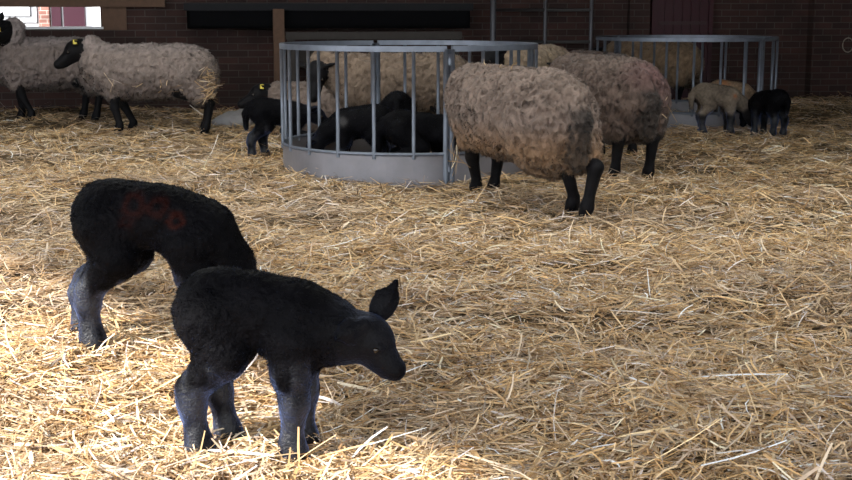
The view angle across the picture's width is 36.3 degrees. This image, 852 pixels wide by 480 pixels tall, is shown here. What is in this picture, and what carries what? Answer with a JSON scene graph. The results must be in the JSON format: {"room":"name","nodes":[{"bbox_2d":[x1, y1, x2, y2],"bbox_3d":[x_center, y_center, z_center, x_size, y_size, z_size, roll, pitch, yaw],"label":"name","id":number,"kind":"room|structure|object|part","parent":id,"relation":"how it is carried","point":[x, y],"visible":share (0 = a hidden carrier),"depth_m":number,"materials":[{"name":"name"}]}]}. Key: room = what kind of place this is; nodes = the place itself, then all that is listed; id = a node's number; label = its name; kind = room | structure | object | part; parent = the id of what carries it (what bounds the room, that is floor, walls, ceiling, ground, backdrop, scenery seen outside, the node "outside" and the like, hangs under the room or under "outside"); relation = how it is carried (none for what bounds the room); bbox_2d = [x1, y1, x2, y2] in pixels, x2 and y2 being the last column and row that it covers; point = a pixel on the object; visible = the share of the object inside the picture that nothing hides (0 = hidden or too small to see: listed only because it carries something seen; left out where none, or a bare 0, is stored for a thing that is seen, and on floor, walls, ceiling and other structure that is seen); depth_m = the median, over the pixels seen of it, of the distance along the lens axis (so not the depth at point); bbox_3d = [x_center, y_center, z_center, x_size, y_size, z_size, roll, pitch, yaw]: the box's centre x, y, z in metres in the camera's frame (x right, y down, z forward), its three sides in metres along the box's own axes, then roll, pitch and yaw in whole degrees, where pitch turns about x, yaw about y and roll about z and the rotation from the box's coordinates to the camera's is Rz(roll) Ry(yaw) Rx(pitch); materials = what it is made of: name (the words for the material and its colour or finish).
{"room":"farm building","nodes":[
{"label":"farm building","id":0,"kind":"room"},
{"bbox_2d":[0,7,100,26],"bbox_3d":[-9.000,-5.797,23.502,26.000,6.500,0.300,0,10,0],"label":"wall","id":1,"kind":"structure","parent":0,"point":[93,18],"depth_m":23.65,"materials":[{"name":"white paint"}]},
{"bbox_2d":[4,7,37,22],"bbox_3d":[-7.458,-4.538,23.545,0.800,1.200,0.050,0,10,0],"label":"window","id":2,"kind":"structure","parent":1,"relation":"in","point":[29,7],"depth_m":23.60,"materials":[{"name":"metal"}]},
{"bbox_2d":[38,7,50,26],"bbox_3d":[-6.917,-4.874,23.451,0.182,4.300,0.120,0,10,0],"label":"pier","id":3,"kind":"object","parent":1,"relation":"attached to","point":[44,12],"depth_m":23.54,"materials":[{"name":"brick"}]},
{"bbox_2d":[51,7,85,26],"bbox_3d":[-6.489,-4.434,23.543,0.601,3.200,0.090,0,10,0],"label":"door","id":4,"kind":"structure","parent":1,"relation":"in","point":[73,16],"depth_m":23.57,"materials":[{"name":"red paint"}]},
{"bbox_2d":[0,0,808,110],"bbox_3d":[-0.345,-2.882,14.984,22.500,3.300,0.302,-2,10,-10],"label":"wall","id":5,"kind":"structure","parent":0,"point":[244,56],"depth_m":15.07,"materials":[{"name":"red brick"}]},
{"bbox_2d":[25,26,103,28],"bbox_3d":[-5.386,-2.311,14.179,3.662,0.026,0.340,-2,10,-10],"label":"trim","id":6,"kind":"structure","parent":5,"relation":"attached to","point":[60,27],"depth_m":14.27,"materials":[{"name":"white wood"}]},
{"bbox_2d":[0,0,164,6],"bbox_3d":[-5.417,-2.555,13.945,5.136,0.107,0.101,-2,10,-10],"label":"trim","id":7,"kind":"structure","parent":5,"relation":"attached to","point":[3,3],"depth_m":14.18,"materials":[{"name":"brown wood"}]},
{"bbox_2d":[101,7,126,29],"bbox_3d":[-3.441,-2.444,14.347,0.265,0.251,0.030,-2,10,-10],"label":"trim","id":8,"kind":"structure","parent":5,"relation":"attached to","point":[113,18],"depth_m":14.33,"materials":[{"name":"brown wood"}]},
{"bbox_2d":[184,3,472,28],"bbox_3d":[-1.078,-2.506,14.529,3.196,0.273,0.400,-2,10,-10],"label":"trough","id":9,"kind":"object","parent":5,"relation":"attached to","point":[199,15],"visible":1,"depth_m":14.35,"materials":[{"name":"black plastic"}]},
{"bbox_2d":[650,0,713,99],"bbox_3d":[3.032,-2.614,15.424,0.756,2.120,0.085,-2,10,-10],"label":"door","id":10,"kind":"structure","parent":5,"relation":"in","point":[667,17],"depth_m":15.41,"materials":[{"name":"red paint"}]},
{"bbox_3d":[3.037,-2.570,15.402,0.596,0.040,0.025,-2,10,-10],"label":"rail","id":11,"kind":"part","parent":10,"relation":"part of","materials":[{"name":"brown wood"}]},
{"bbox_2d":[804,0,851,97],"bbox_3d":[5.721,-3.024,15.796,2.200,3.300,0.140,-2,10,-10],"label":"wall pier","id":12,"kind":"object","parent":5,"relation":"attached to","point":[828,71],"depth_m":15.71,"materials":[{"name":"red brick"}]},
{"bbox_2d":[842,37,851,52],"bbox_3d":[5.097,-2.355,15.700,0.152,0.182,0.014,-2,10,-10],"label":"rope loop","id":13,"kind":"object","parent":12,"relation":"hanging from","point":[848,37],"visible":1,"depth_m":15.69,"materials":[{"name":"beige fabric"}]},
{"bbox_2d":[0,96,851,479],"bbox_3d":[0.000,-0.325,8.014,18.000,0.207,19.100,0,10,0],"label":"straw","id":14,"kind":"structure","parent":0,"point":[803,111],"depth_m":6.93,"materials":[{"name":"beige plant"}]},
{"bbox_2d":[0,12,102,122],"bbox_3d":[-3.755,-1.748,13.131,1.394,1.113,0.675,-2,10,-13],"label":"ewe","id":15,"kind":"object","parent":14,"relation":"on","point":[26,63],"visible":0.72,"depth_m":12.91,"materials":[{"name":"beige fur"}]},
{"bbox_2d":[53,34,224,134],"bbox_3d":[-2.585,-1.418,11.866,1.569,0.914,0.664,0,10,-1],"label":"ewe","id":16,"kind":"object","parent":14,"relation":"on","point":[122,74],"visible":1,"depth_m":11.68,"materials":[{"name":"beige fur"}]},
{"bbox_2d":[211,109,253,127],"bbox_3d":[-1.857,-1.170,12.588,0.433,0.220,0.255,0,10,0],"label":"sack","id":17,"kind":"object","parent":14,"relation":"on","point":[228,117],"visible":0.53,"depth_m":12.49,"materials":[{"name":"white plastic"}]},
{"bbox_2d":[273,9,284,81],"bbox_3d":[-1.612,-1.914,14.292,0.120,1.232,0.100,-2,10,-10],"label":"timber post","id":18,"kind":"object","parent":14,"relation":"on","point":[278,14],"visible":0.57,"depth_m":14.19,"materials":[{"name":"brown wood"}]},
{"bbox_2d":[241,97,327,159],"bbox_3d":[-1.079,-0.852,10.060,0.699,0.517,0.289,0,10,-3],"label":"lamb","id":19,"kind":"object","parent":14,"relation":"on","point":[265,112],"visible":0.7,"depth_m":9.96,"materials":[{"name":"black fur"}]},
{"bbox_2d":[237,80,341,133],"bbox_3d":[-0.923,-1.169,11.729,1.532,0.549,0.639,0,10,3],"label":"ewe","id":20,"kind":"object","parent":14,"relation":"on","point":[328,103],"visible":0.2,"depth_m":11.58,"materials":[{"name":"beige fur"}]},
{"bbox_2d":[286,50,313,69],"bbox_3d":[-1.320,-1.779,14.568,0.488,0.872,0.050,-2,10,-10],"label":"board","id":21,"kind":"object","parent":14,"relation":"on","point":[302,53],"visible":0.1,"depth_m":14.48,"materials":[{"name":"brown wood"}]},
{"bbox_2d":[311,104,378,150],"bbox_3d":[-0.539,-0.769,9.564,0.631,0.477,0.270,0,10,0],"label":"lamb","id":22,"kind":"object","parent":14,"relation":"on","point":[368,105],"visible":0.11,"depth_m":9.50,"materials":[{"name":"black fur"}]},
{"bbox_2d":[306,105,392,152],"bbox_3d":[-0.495,-0.676,8.892,0.661,0.500,0.276,0,10,0],"label":"lamb","id":23,"kind":"object","parent":14,"relation":"on","point":[355,124],"visible":0.52,"depth_m":8.80,"materials":[{"name":"black fur"}]},
{"bbox_2d":[286,31,461,81],"bbox_3d":[-0.570,-1.811,14.421,1.949,0.986,0.120,-2,10,-10],"label":"rail","id":24,"kind":"object","parent":14,"relation":"on","point":[453,35],"visible":0.64,"depth_m":14.27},
{"bbox_2d":[299,51,467,113],"bbox_3d":[-0.268,-1.138,10.681,1.597,0.867,0.618,0,10,0],"label":"ewe","id":25,"kind":"object","parent":14,"relation":"on","point":[358,63],"visible":0.49,"depth_m":10.46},
{"bbox_2d":[379,90,416,149],"bbox_3d":[-0.197,-0.820,9.520,0.326,0.578,0.766,0,10,0],"label":"lamb","id":26,"kind":"object","parent":14,"relation":"on","point":[395,100],"visible":0.16,"depth_m":9.20,"materials":[{"name":"black fur"}]},
{"bbox_2d":[279,40,537,187],"bbox_3d":[-0.120,-0.928,9.127,1.794,0.900,1.794,0,10,0],"label":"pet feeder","id":27,"kind":"object","parent":14,"relation":"on","point":[362,163],"visible":0.66,"depth_m":8.44,"materials":[{"name":"metal"}]},
{"bbox_3d":[-0.556,-1.331,8.917,0.879,0.035,1.794,-3,10,-17],"label":"rail","id":28,"kind":"part","parent":27,"relation":"part of","materials":[{"name":"metal"}]},
{"bbox_3d":[-0.404,-1.063,9.954,0.038,0.880,0.040,0,10,0],"label":"joining post","id":29,"kind":"part","parent":27,"relation":"part of","materials":[{"name":"metal"}]},
{"bbox_3d":[-0.368,-1.065,9.965,0.038,0.880,0.040,0,10,0],"label":"joining post","id":30,"kind":"part","parent":27,"relation":"part of","materials":[{"name":"metal"}]},
{"bbox_3d":[0.129,-0.772,8.292,0.038,0.880,0.040,0,10,0],"label":"joining post","id":31,"kind":"part","parent":27,"relation":"part of","materials":[{"name":"metal"}]},
{"bbox_3d":[0.164,-0.774,8.303,0.038,0.880,0.040,0,10,0],"label":"joining post","id":32,"kind":"part","parent":27,"relation":"part of","materials":[{"name":"metal"}]},
{"bbox_3d":[0.317,-1.378,9.188,0.879,0.035,1.794,-3,10,-17],"label":"rail","id":33,"kind":"part","parent":27,"relation":"part of","materials":[{"name":"metal"}]},
{"bbox_2d":[0,91,851,479],"bbox_3d":[0.449,-0.521,8.818,13.496,0.303,14.500,0,10,0],"label":"bedding","id":34,"kind":"object","parent":14,"relation":"on","point":[773,393],"visible":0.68,"depth_m":4.55,"materials":[{"name":"beige plant"}]},
{"bbox_2d":[67,178,257,356],"bbox_3d":[-0.858,0.091,4.207,0.695,0.588,0.330,2,10,9],"label":"lamb","id":35,"kind":"object","parent":34,"relation":"on","point":[119,225],"visible":0.72,"depth_m":4.08,"materials":[{"name":"black fur"}]},
{"bbox_2d":[170,265,405,464],"bbox_3d":[-0.353,0.322,3.340,0.611,0.524,0.262,0,10,2],"label":"lamb","id":36,"kind":"object","parent":34,"relation":"on","point":[225,316],"visible":0.93,"depth_m":3.24,"materials":[{"name":"black fur"}]},
{"bbox_2d":[376,109,463,152],"bbox_3d":[0.042,-0.730,8.715,0.816,0.394,0.375,-1,10,-6],"label":"lamb","id":37,"kind":"object","parent":34,"relation":"on","point":[395,126],"visible":0.48,"depth_m":8.60,"materials":[{"name":"black fur"}]},
{"bbox_2d":[549,52,676,180],"bbox_3d":[1.148,-0.866,8.894,0.604,0.825,1.619,-4,11,-21],"label":"ewe","id":38,"kind":"object","parent":34,"relation":"on","point":[633,97],"visible":0.59,"depth_m":8.29,"materials":[{"name":"fur"}]},
{"bbox_2d":[443,61,603,218],"bbox_3d":[0.503,-0.625,7.601,0.655,0.841,1.538,-6,11,-29],"label":"ewe","id":39,"kind":"object","parent":14,"relation":"on","point":[545,121],"visible":1,"depth_m":7.09,"materials":[{"name":"fur"}]},
{"bbox_2d":[479,43,569,66],"bbox_3d":[0.900,-1.304,11.414,0.637,0.846,1.579,5,11,28],"label":"ewe","id":40,"kind":"object","parent":14,"relation":"on","point":[547,53],"visible":0.09,"depth_m":11.07,"materials":[{"name":"beige fur"}]},
{"bbox_2d":[490,0,593,49],"bbox_3d":[1.313,-2.383,14.744,1.200,2.000,0.068,-2,10,-10],"label":"gate","id":41,"kind":"object","parent":14,"relation":"on","point":[493,9],"visible":0.51,"depth_m":14.72,"materials":[{"name":"grey metal"}]},
{"bbox_3d":[0.755,-2.366,14.649,0.068,2.000,0.068,-2,10,-10],"label":"gate post","id":42,"kind":"part","parent":41,"relation":"part of","materials":[{"name":"metal"}]},
{"bbox_3d":[1.319,-2.249,14.768,1.145,0.038,0.040,-2,10,-10],"label":"rail","id":43,"kind":"part","parent":41,"relation":"part of","materials":[{"name":"grey metal"}]},
{"bbox_3d":[1.319,-2.602,14.706,1.145,0.038,0.040,-2,10,-10],"label":"rail","id":44,"kind":"part","parent":41,"relation":"part of","materials":[{"name":"grey metal"}]},
{"bbox_2d":[546,49,636,156],"bbox_3d":[1.338,-1.115,10.469,0.634,0.835,1.629,-3,10,-14],"label":"ewe","id":45,"kind":"object","parent":14,"relation":"on","point":[633,148],"visible":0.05,"depth_m":10.04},
{"bbox_2d":[593,41,704,99],"bbox_3d":[2.429,-1.865,14.588,1.505,0.802,0.582,8,13,39],"label":"ewe","id":46,"kind":"object","parent":14,"relation":"on","point":[685,48],"visible":0.4,"depth_m":14.13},
{"bbox_2d":[596,35,778,130],"bbox_3d":[2.600,-1.607,13.069,1.794,0.870,1.794,0,10,0],"label":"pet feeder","id":47,"kind":"object","parent":14,"relation":"on","point":[715,119],"visible":0.49,"depth_m":12.38,"materials":[{"name":"metal"}]},
{"bbox_3d":[1.995,-1.708,13.706,0.038,0.850,0.040,0,10,0],"label":"joining post","id":48,"kind":"part","parent":47,"relation":"part of","materials":[{"name":"metal"}]},
{"bbox_3d":[2.260,-1.965,12.695,0.879,0.035,1.794,-9,13,-41],"label":"rail","id":49,"kind":"part","parent":47,"relation":"part of","materials":[{"name":"metal"}]},
{"bbox_3d":[2.941,-2.071,13.298,0.879,0.035,1.794,-9,13,-41],"label":"rail","id":50,"kind":"part","parent":47,"relation":"part of","materials":[{"name":"metal"}]},
{"bbox_3d":[3.179,-1.481,12.411,0.038,0.850,0.040,0,10,0],"label":"joining post","id":51,"kind":"part","parent":47,"relation":"part of","materials":[{"name":"metal"}]},
{"bbox_3d":[3.206,-1.485,12.435,0.038,0.850,0.040,0,10,0],"label":"joining post","id":52,"kind":"part","parent":47,"relation":"part of","materials":[{"name":"metal"}]},
{"bbox_2d":[688,82,751,135],"bbox_3d":[2.693,-1.191,11.826,0.655,0.495,0.283,-1,10,-8],"label":"lamb","id":53,"kind":"object","parent":14,"relation":"on","point":[707,96],"visible":0.93,"depth_m":11.74,"materials":[{"name":"beige fur"}]},
{"bbox_2d":[711,79,755,111],"bbox_3d":[3.085,-1.365,12.961,0.632,0.482,0.251,0,10,0],"label":"lamb","id":54,"kind":"object","parent":14,"relation":"on","point":[749,91],"visible":0.16,"depth_m":12.87,"materials":[{"name":"beige fur"}]},
{"bbox_2d":[736,89,790,138],"bbox_3d":[3.059,-1.148,11.725,0.252,0.454,0.602,-6,12,-31],"label":"lamb","id":55,"kind":"object","parent":14,"relation":"on","point":[775,104],"visible":0.94,"depth_m":11.59,"materials":[{"name":"black fur"}]},
{"bbox_2d":[627,0,650,34],"bbox_3d":[2.506,-2.932,15.269,0.248,3.300,0.100,-2,10,-10],"label":"wall","id":56,"kind":"structure","parent":0,"point":[638,11],"depth_m":15.28,"materials":[{"name":"red brick"}]}
]}

